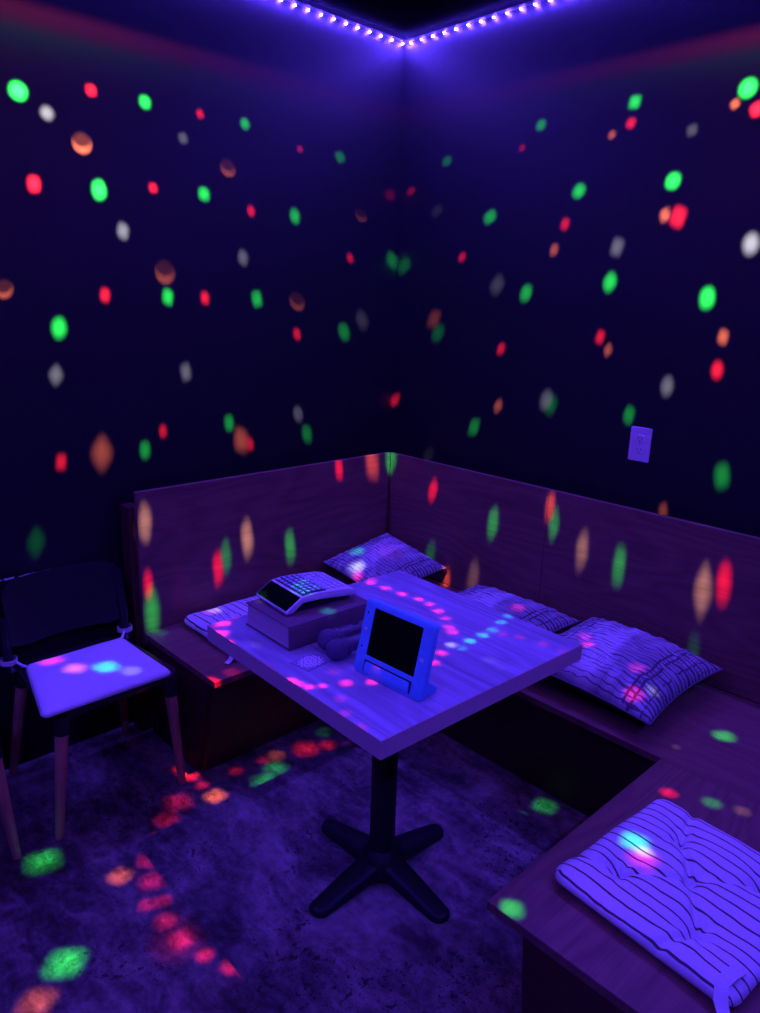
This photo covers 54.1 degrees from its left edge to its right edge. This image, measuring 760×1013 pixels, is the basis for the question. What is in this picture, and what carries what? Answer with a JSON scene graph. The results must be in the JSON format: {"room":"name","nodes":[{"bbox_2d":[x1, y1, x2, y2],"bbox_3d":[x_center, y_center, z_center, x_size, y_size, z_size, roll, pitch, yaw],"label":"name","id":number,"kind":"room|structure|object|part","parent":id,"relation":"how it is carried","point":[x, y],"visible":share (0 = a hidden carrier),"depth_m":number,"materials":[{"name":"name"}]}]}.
{"room":"karaoke room","nodes":[
{"label":"karaoke room","id":0,"kind":"room"},
{"bbox_2d":[0,0,404,769],"bbox_3d":[-1.115,-0.410,2.362,3.350,2.620,0.102,-13,21,-42],"label":"wall","id":1,"kind":"structure","parent":0,"point":[199,199],"depth_m":2.57,"materials":[{"name":"paint"}]},
{"bbox_2d":[0,698,588,1012],"bbox_3d":[-0.040,1.247,1.596,3.350,0.100,3.350,-13,21,-42],"label":"floor","id":2,"kind":"structure","parent":0,"point":[158,894],"depth_m":2.08,"materials":[{"name":"carpet"}]},
{"bbox_2d":[0,740,21,859],"bbox_3d":[-1.327,0.673,2.067,0.431,0.683,0.488,-13,21,-42],"label":"chair","id":3,"kind":"object","parent":2,"relation":"on","point":[6,811],"visible":1,"depth_m":2.08,"materials":[{"name":"brown wood"}]},
{"bbox_2d":[0,740,2,758],"bbox_3d":[-1.053,0.656,2.018,0.052,0.064,0.049,-13,21,-42],"label":"socket","id":4,"kind":"object","parent":3,"relation":"attached to","point":[1,754],"depth_m":2.02,"materials":[{"name":"black plastic"}]},
{"bbox_2d":[0,561,185,840],"bbox_3d":[-0.944,0.588,2.419,0.431,0.683,0.488,-13,21,-42],"label":"chair","id":5,"kind":"object","parent":2,"relation":"on","point":[36,606],"visible":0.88,"depth_m":2.45,"materials":[{"name":"brown wood"}]},
{"bbox_3d":[-1.173,0.444,2.346,0.064,0.185,0.034,12,18,33],"label":"post","id":6,"kind":"part","parent":5,"relation":"part of","materials":[{"name":"black plastic"}]},
{"bbox_3d":[-1.194,0.734,2.459,0.108,0.365,0.038,5,16,12],"label":"leg","id":7,"kind":"part","parent":5,"relation":"part of","materials":[{"name":"brown wood"}]},
{"bbox_2d":[14,665,26,688],"bbox_3d":[-1.148,0.548,2.398,0.053,0.070,0.056,-13,21,-42],"label":"socket","id":8,"kind":"object","parent":5,"relation":"attached to","point":[19,683],"depth_m":2.38,"materials":[{"name":"black plastic"}]},
{"bbox_2d":[52,716,70,736],"bbox_3d":[-0.915,0.625,2.145,0.052,0.064,0.049,-13,21,-42],"label":"socket","id":9,"kind":"object","parent":5,"relation":"attached to","point":[61,724],"depth_m":2.13,"materials":[{"name":"black plastic"}]},
{"bbox_3d":[-0.933,0.817,2.188,0.063,0.361,0.041,-13,21,-42],"label":"leg","id":10,"kind":"part","parent":5,"relation":"part of","materials":[{"name":"brown wood"}]},
{"bbox_3d":[-1.058,0.318,2.496,0.392,0.210,0.110,-13,21,-42],"label":"backrest","id":11,"kind":"part","parent":5,"relation":"part of","materials":[{"name":"black plastic"}]},
{"bbox_2d":[0,623,170,717],"bbox_3d":[-0.913,0.499,2.353,0.451,0.040,0.429,-13,21,-42],"label":"pad","id":12,"kind":"object","parent":5,"relation":"on","point":[66,682],"visible":1,"depth_m":2.27,"materials":[{"name":"white fabric"}]},
{"bbox_3d":[-0.913,0.534,2.372,0.404,0.035,0.400,-13,21,-42],"label":"seat","id":13,"kind":"part","parent":5,"relation":"part of","materials":[{"name":"white fabric"}]},
{"bbox_3d":[-0.934,0.676,2.698,0.038,0.365,0.108,-1,16,-10],"label":"leg","id":14,"kind":"part","parent":5,"relation":"part of","materials":[{"name":"brown wood"}]},
{"bbox_3d":[-0.894,0.382,2.603,0.034,0.185,0.064,-8,18,-31],"label":"post","id":15,"kind":"part","parent":5,"relation":"part of","materials":[{"name":"black plastic"}]},
{"bbox_2d":[162,674,177,697],"bbox_3d":[-0.670,0.571,2.370,0.052,0.064,0.049,-13,21,-42],"label":"socket","id":16,"kind":"object","parent":5,"relation":"attached to","point":[169,684],"depth_m":2.35,"materials":[{"name":"black plastic"}]},
{"bbox_3d":[-0.667,0.758,2.434,0.063,0.361,0.041,-13,21,-42],"label":"leg","id":17,"kind":"part","parent":5,"relation":"part of","materials":[{"name":"brown wood"}]},
{"bbox_2d":[120,452,460,770],"bbox_3d":[-0.280,0.344,2.918,1.230,0.923,0.557,-13,21,-42],"label":"bench","id":18,"kind":"object","parent":2,"relation":"on","point":[194,547],"visible":0.73,"depth_m":2.75,"materials":[{"name":"brown wood"}]},
{"bbox_3d":[-0.693,0.699,2.598,0.020,0.382,0.417,-13,21,-42],"label":"panel","id":19,"kind":"part","parent":18,"relation":"part of","materials":[{"name":"brown wood"}]},
{"bbox_2d":[184,596,259,664],"bbox_3d":[-0.469,0.425,2.716,0.437,0.051,0.398,-13,21,-42],"label":"seat cushion","id":20,"kind":"object","parent":18,"relation":"on","point":[198,621],"visible":0.21,"depth_m":2.73,"materials":[{"name":"fabric"}]},
{"bbox_3d":[-0.290,0.672,2.741,0.766,0.382,0.115,-13,21,-42],"label":"panel","id":21,"kind":"part","parent":18,"relation":"part of","materials":[{"name":"brown wood"}]},
{"bbox_3d":[-0.407,0.128,3.020,1.208,0.568,0.020,-13,21,-42],"label":"backrest","id":22,"kind":"part","parent":18,"relation":"part of","materials":[{"name":"brown wood"}]},
{"bbox_3d":[-0.245,0.416,2.913,1.207,0.022,0.472,-13,21,-42],"label":"seat","id":23,"kind":"part","parent":18,"relation":"part of","materials":[{"name":"brown wood"}]},
{"bbox_2d":[322,532,446,581],"bbox_3d":[0.018,0.244,3.179,0.385,0.147,0.374,-12,20,-40],"label":"throw pillow","id":24,"kind":"object","parent":18,"relation":"on","point":[383,554],"visible":0.76,"depth_m":3.14,"materials":[{"name":"fabric"}]},
{"bbox_2d":[207,570,581,923],"bbox_3d":[0.021,0.691,2.026,0.690,0.746,0.684,-12,20,-40],"label":"pedestal table","id":25,"kind":"object","parent":2,"relation":"on","point":[484,655],"visible":0.88,"depth_m":1.86,"materials":[{"name":"brown wood"}]},
{"bbox_2d":[246,594,366,650],"bbox_3d":[-0.187,0.282,1.962,0.262,0.063,0.201,-12,20,-40],"label":"box","id":26,"kind":"object","parent":25,"relation":"on","point":[301,628],"visible":0.51,"depth_m":1.88,"materials":[{"name":"cardboard"}]},
{"bbox_2d":[256,572,354,614],"bbox_3d":[-0.196,0.220,1.975,0.215,0.047,0.154,-10,19,-37],"label":"calculator","id":27,"kind":"object","parent":26,"relation":"on","point":[289,594],"visible":1,"depth_m":1.94,"materials":[{"name":"white plastic"}]},
{"bbox_2d":[290,652,330,671],"bbox_3d":[-0.165,0.368,1.768,0.062,0.001,0.076,14,20,38],"label":"printed card","id":28,"kind":"object","parent":25,"relation":"on","point":[312,660],"visible":1,"depth_m":1.77,"materials":[{"name":"paper"}]},
{"bbox_2d":[317,620,362,649],"bbox_3d":[-0.061,0.315,1.873,0.219,0.052,0.053,-9,19,-35],"label":"microphone","id":29,"kind":"object","parent":25,"relation":"on","point":[326,635],"visible":0.65,"depth_m":1.83,"materials":[{"name":"plastic"}]},
{"bbox_3d":[-0.041,0.304,1.896,0.156,0.037,0.037,-14,22,-38],"label":"handle","id":30,"kind":"part","parent":29,"relation":"part of","materials":[{"name":"black plastic"}]},
{"bbox_2d":[325,633,360,659],"bbox_3d":[-0.036,0.330,1.822,0.219,0.052,0.053,-9,19,-34],"label":"microphone","id":31,"kind":"object","parent":25,"relation":"on","point":[337,648],"visible":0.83,"depth_m":1.76,"materials":[{"name":"plastic"}]},
{"bbox_3d":[-0.015,0.319,1.845,0.156,0.037,0.037,-14,22,-37],"label":"handle","id":32,"kind":"part","parent":31,"relation":"part of","materials":[{"name":"black plastic"}]},
{"bbox_2d":[354,598,439,701],"bbox_3d":[0.035,0.317,1.671,0.208,0.172,0.067,16,21,42],"label":"tablet","id":33,"kind":"object","parent":25,"relation":"on","point":[397,646],"visible":1,"depth_m":1.65,"materials":[{"name":"blue plastic"}]},
{"bbox_2d":[388,452,759,816],"bbox_3d":[0.616,0.479,2.530,0.530,0.923,2.214,-13,21,-42],"label":"bench","id":34,"kind":"object","parent":2,"relation":"on","point":[693,586],"visible":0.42,"depth_m":2.48,"materials":[{"name":"brown wood"}]},
{"bbox_3d":[0.336,0.096,3.124,0.020,0.517,0.841,-13,21,-42],"label":"backrest","id":35,"kind":"part","parent":34,"relation":"part of","materials":[{"name":"brown wood"}]},
{"bbox_2d":[457,584,579,632],"bbox_3d":[0.412,0.406,2.736,0.475,0.120,0.435,16,23,42],"label":"throw pillow","id":36,"kind":"object","parent":34,"relation":"on","point":[537,614],"visible":0.34,"depth_m":2.71,"materials":[{"name":"fabric"}]},
{"bbox_3d":[0.459,0.757,2.522,0.100,0.381,1.181,-13,21,-42],"label":"panel","id":37,"kind":"part","parent":34,"relation":"part of","materials":[{"name":"brown wood"}]},
{"bbox_2d":[548,617,722,725],"bbox_3d":[0.754,0.494,2.371,0.454,0.159,0.480,-12,21,-41],"label":"throw pillow","id":38,"kind":"object","parent":34,"relation":"on","point":[633,672],"visible":0.91,"depth_m":2.25,"materials":[{"name":"fabric"}]},
{"bbox_3d":[0.664,0.620,2.280,0.220,0.022,1.741,-13,21,-42],"label":"seat","id":39,"kind":"part","parent":34,"relation":"part of","materials":[{"name":"brown wood"}]},
{"bbox_3d":[1.097,0.332,2.354,0.020,0.517,1.372,-13,21,-42],"label":"backrest","id":40,"kind":"part","parent":34,"relation":"part of","materials":[{"name":"brown wood"}]},
{"bbox_3d":[0.849,0.579,2.451,0.288,0.022,1.741,-13,21,-42],"label":"seat","id":41,"kind":"part","parent":34,"relation":"part of","materials":[{"name":"brown wood"}]},
{"bbox_2d":[487,759,759,1012],"bbox_3d":[0.694,1.004,1.613,0.750,0.404,0.610,-13,21,-42],"label":"bench","id":42,"kind":"object","parent":2,"relation":"on","point":[574,960],"visible":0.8,"depth_m":1.47,"materials":[{"name":"brown wood"}]},
{"bbox_3d":[0.454,1.080,1.349,0.020,0.382,0.500,-13,21,-42],"label":"panel","id":43,"kind":"part","parent":42,"relation":"part of","materials":[{"name":"brown wood"}]},
{"bbox_2d":[554,799,759,1012],"bbox_3d":[0.638,0.789,1.529,0.460,0.047,0.420,-10,20,-37],"label":"seat cushion","id":44,"kind":"object","parent":42,"relation":"on","point":[684,889],"visible":1,"depth_m":1.50,"materials":[{"name":"fabric"}]},
{"bbox_2d":[310,0,515,35],"bbox_3d":[0.042,-1.374,0.872,3.350,0.100,3.350,-13,21,-42],"label":"ceiling","id":45,"kind":"structure","parent":0,"point":[404,17],"depth_m":2.77,"materials":[{"name":"paint"}]},
{"bbox_2d":[388,0,759,704],"bbox_3d":[1.215,-0.315,2.285,0.100,2.620,3.250,-13,21,-42],"label":"wall","id":46,"kind":"structure","parent":0,"point":[578,257],"depth_m":2.60,"materials":[{"name":"paint"}]},
{"bbox_2d":[280,0,550,44],"bbox_3d":[0.040,-1.299,0.893,3.148,0.020,3.148,-13,21,-42],"label":"strip light","id":47,"kind":"object","parent":46,"relation":"attached to","point":[295,2],"visible":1,"depth_m":2.80,"materials":[{"name":"plastic"}]},
{"bbox_2d":[628,426,652,462],"bbox_3d":[0.898,-0.215,2.573,0.008,0.118,0.076,-13,21,-42],"label":"power outlet","id":48,"kind":"object","parent":46,"relation":"attached to","point":[640,437],"visible":1,"depth_m":2.57,"materials":[{"name":"white plastic"}]},
{"bbox_2d":[634,446,643,453],"bbox_3d":[0.895,-0.195,2.577,0.002,0.028,0.034,-13,21,-42],"label":"receptacle","id":49,"kind":"object","parent":48,"relation":"attached to","point":[637,449],"depth_m":2.58,"materials":[{"name":"white plastic"}]},
{"bbox_2d":[635,435,644,442],"bbox_3d":[0.896,-0.233,2.567,0.002,0.028,0.034,-13,21,-42],"label":"receptacle","id":50,"kind":"object","parent":48,"relation":"attached to","point":[638,438],"depth_m":2.57,"materials":[{"name":"white plastic"}]}
]}

